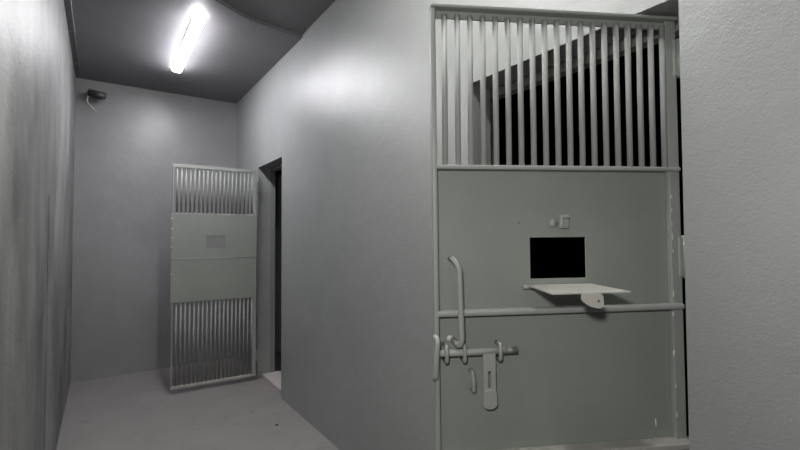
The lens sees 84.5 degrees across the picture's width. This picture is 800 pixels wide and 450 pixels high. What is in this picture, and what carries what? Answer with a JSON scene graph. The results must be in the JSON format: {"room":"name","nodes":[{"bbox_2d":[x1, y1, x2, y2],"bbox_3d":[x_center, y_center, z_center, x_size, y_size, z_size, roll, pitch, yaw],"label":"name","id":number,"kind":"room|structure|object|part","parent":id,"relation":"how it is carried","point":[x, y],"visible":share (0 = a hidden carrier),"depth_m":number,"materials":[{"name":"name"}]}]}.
{"room":"prison interior","nodes":[
{"label":"prison interior","id":0,"kind":"room"},
{"bbox_2d":[0,0,75,449],"bbox_3d":[-0.743,-0.117,0.482,0.200,3.270,10.025,1,-2,-34],"label":"wall","id":1,"kind":"structure","parent":0,"point":[38,79],"depth_m":1.95,"materials":[{"name":"paint"}]},
{"bbox_2d":[44,195,50,449],"bbox_3d":[-1.981,0.709,2.470,0.005,1.750,0.050,1,-2,-34],"label":"trim","id":2,"kind":"structure","parent":1,"relation":"attached to","point":[49,195],"depth_m":2.46,"materials":[{"name":"paint"}]},
{"bbox_2d":[70,78,281,381],"bbox_3d":[-1.528,0.055,6.126,5.245,3.270,0.200,1,-2,-34],"label":"wall","id":3,"kind":"structure","parent":0,"point":[126,150],"depth_m":5.01,"materials":[{"name":"paint"}]},
{"bbox_2d":[87,89,106,111],"bbox_3d":[-3.270,-1.353,4.750,0.178,0.230,0.196,1,-2,-34],"label":"security camera","id":4,"kind":"object","parent":3,"relation":"attached to","point":[91,93],"visible":1,"depth_m":4.69,"materials":[{"name":"black plastic"}]},
{"bbox_2d":[88,89,106,99],"bbox_3d":[-3.240,-1.399,4.716,0.166,0.097,0.072,0,-2,-22],"label":"hood","id":5,"kind":"object","parent":4,"relation":"attached to","point":[91,93],"depth_m":4.69,"materials":[{"name":"grey"}]},
{"bbox_2d":[64,0,301,103],"bbox_3d":[-1.958,-1.628,3.970,1.668,0.030,2.975,1,-2,-34],"label":"ceiling","id":6,"kind":"structure","parent":0,"point":[133,43],"depth_m":3.96,"materials":[{"name":"paint"}]},
{"bbox_2d":[68,0,79,72],"bbox_3d":[-2.621,-1.619,3.503,0.047,0.012,2.550,1,-2,-34],"label":"conduit","id":7,"kind":"object","parent":6,"relation":"attached to","point":[73,30],"visible":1,"depth_m":3.67,"materials":[{"name":"grey metal"}]},
{"bbox_2d":[172,15,203,72],"bbox_3d":[-1.908,-1.582,3.932,0.086,0.065,1.190,1,-2,-34],"label":"ceiling light","id":8,"kind":"object","parent":6,"relation":"attached to","point":[196,24],"visible":1,"depth_m":3.77,"materials":[{"name":"white plastic"}]},
{"bbox_2d":[222,0,335,34],"bbox_3d":[0.647,-1.770,0.136,1.668,0.001,7.800,1,-2,-34],"label":"ceiling","id":9,"kind":"structure","parent":0,"point":[296,16],"depth_m":3.42,"materials":[{"name":"paint"}]},
{"bbox_2d":[56,351,688,449],"bbox_3d":[1.352,1.622,1.848,5.245,0.154,10.425,1,-2,-34],"label":"floor","id":10,"kind":"structure","parent":0,"point":[138,410],"depth_m":3.74,"materials":[{"name":"concrete"}]},
{"bbox_2d":[236,0,799,449],"bbox_3d":[0.778,-0.094,1.514,0.140,3.270,10.025,1,-2,-34],"label":"wall","id":11,"kind":"structure","parent":0,"point":[344,113],"depth_m":2.38,"materials":[{"name":"paint"}]},
{"bbox_2d":[170,164,257,389],"bbox_3d":[-1.890,0.502,4.519,0.838,2.200,0.060,1,-2,-32],"label":"gate","id":12,"kind":"object","parent":11,"relation":"attached to","point":[213,256],"visible":1,"depth_m":4.49,"materials":[{"name":"metal"}]},
{"bbox_3d":[-1.882,0.548,4.495,0.815,0.422,0.004,1,-2,-32],"label":"panel","id":13,"kind":"part","parent":12,"relation":"part of","materials":[{"name":"paint"}]},
{"bbox_3d":[-1.882,1.587,4.478,0.811,0.028,0.030,1,-2,-32],"label":"rail","id":14,"kind":"part","parent":12,"relation":"part of","materials":[{"name":"grey metal"}]},
{"bbox_3d":[-1.893,0.758,4.514,0.804,0.020,0.052,1,-2,-32],"label":"rail","id":15,"kind":"part","parent":12,"relation":"part of","materials":[{"name":"grey metal"}]},
{"bbox_3d":[-1.884,0.113,4.508,0.815,0.445,0.004,1,-2,-32],"label":"panel","id":16,"kind":"part","parent":12,"relation":"part of","materials":[{"name":"paint"}]},
{"bbox_3d":[-1.893,-0.582,4.545,0.811,0.032,0.034,1,-2,-32],"label":"rail","id":17,"kind":"part","parent":12,"relation":"part of","materials":[{"name":"metal"}]},
{"bbox_2d":[262,371,280,391],"bbox_3d":[-0.951,1.631,4.719,0.830,0.030,0.758,1,-2,-34],"label":"threshold","id":18,"kind":"object","parent":11,"relation":"attached to","point":[274,378],"depth_m":4.63,"materials":[{"name":"concrete"}]},
{"bbox_2d":[270,164,281,371],"bbox_3d":[-1.213,0.472,4.604,0.050,2.343,0.922,1,-2,-34],"label":"trim","id":19,"kind":"structure","parent":11,"relation":"attached to","point":[273,170],"depth_m":4.89,"materials":[{"name":"paint"}]},
{"bbox_2d":[463,84,467,164],"bbox_3d":[0.317,0.449,2.051,0.006,2.222,0.035,1,-2,-34],"label":"trim","id":20,"kind":"structure","parent":11,"relation":"attached to","point":[465,88],"depth_m":2.08,"materials":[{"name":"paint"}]},
{"bbox_2d":[429,3,688,449],"bbox_3d":[0.519,0.428,1.270,0.835,2.200,0.208,0,-2,-7],"label":"gate","id":21,"kind":"object","parent":11,"relation":"attached to","point":[595,361],"visible":1,"depth_m":1.37,"materials":[{"name":"metal"}]},
{"bbox_3d":[0.164,0.227,1.305,0.030,0.271,0.063,1,-2,-25],"label":"pull handle","id":22,"kind":"part","parent":21,"relation":"part of","materials":[{"name":"paint"}]},
{"bbox_3d":[0.265,0.463,1.304,0.043,0.162,0.010,0,-2,-7],"label":"hasp plate","id":23,"kind":"part","parent":21,"relation":"part of","materials":[{"name":"paint"}]},
{"bbox_3d":[0.498,0.043,1.382,0.807,0.445,0.004,0,-2,-7],"label":"panel","id":24,"kind":"part","parent":21,"relation":"part of","materials":[{"name":"paint"}]},
{"bbox_3d":[0.492,-0.653,1.385,0.811,0.032,0.034,0,-2,-7],"label":"rail","id":25,"kind":"part","parent":21,"relation":"part of","materials":[{"name":"metal"}]},
{"bbox_3d":[0.502,0.478,1.369,0.807,0.422,0.004,0,-2,-7],"label":"panel","id":26,"kind":"part","parent":21,"relation":"part of","materials":[{"name":"grey metal"}]},
{"bbox_3d":[0.498,-0.176,1.372,0.804,0.014,0.030,0,-2,-7],"label":"rail","id":27,"kind":"part","parent":21,"relation":"part of","materials":[{"name":"metal"}]},
{"bbox_3d":[0.503,0.261,1.357,0.804,0.019,0.030,0,-2,-7],"label":"rail","id":28,"kind":"part","parent":21,"relation":"part of","materials":[{"name":"metal"}]},
{"bbox_3d":[0.508,0.686,1.336,0.804,0.020,0.052,0,-2,-7],"label":"rail","id":29,"kind":"part","parent":21,"relation":"part of","materials":[{"name":"grey metal"}]},
{"bbox_2d":[490,17,678,164],"bbox_3d":[0.735,0.409,1.789,0.050,2.282,1.068,1,-2,-34],"label":"trim","id":30,"kind":"structure","parent":11,"relation":"attached to","point":[526,80],"depth_m":1.81,"materials":[{"name":"paint"}]},
{"bbox_2d":[493,133,569,278],"bbox_3d":[0.706,-0.006,4.447,3.037,3.270,0.160,1,-2,-34],"label":"wall cell partition","id":31,"kind":"structure","parent":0,"point":[549,256],"depth_m":4.97,"materials":[{"name":"black"}]},
{"bbox_2d":[499,37,680,144],"bbox_3d":[2.087,-1.088,2.437,3.037,0.100,10.025,1,-2,-34],"label":"ceiling","id":32,"kind":"structure","parent":0,"point":[563,92],"depth_m":3.67,"materials":[{"name":"black"}]},
{"bbox_2d":[569,122,687,394],"bbox_3d":[3.431,-0.052,3.316,0.200,3.270,10.025,1,-2,-34],"label":"wall","id":33,"kind":"structure","parent":0,"point":[576,244],"depth_m":4.68,"materials":[{"name":"black"}]}
]}

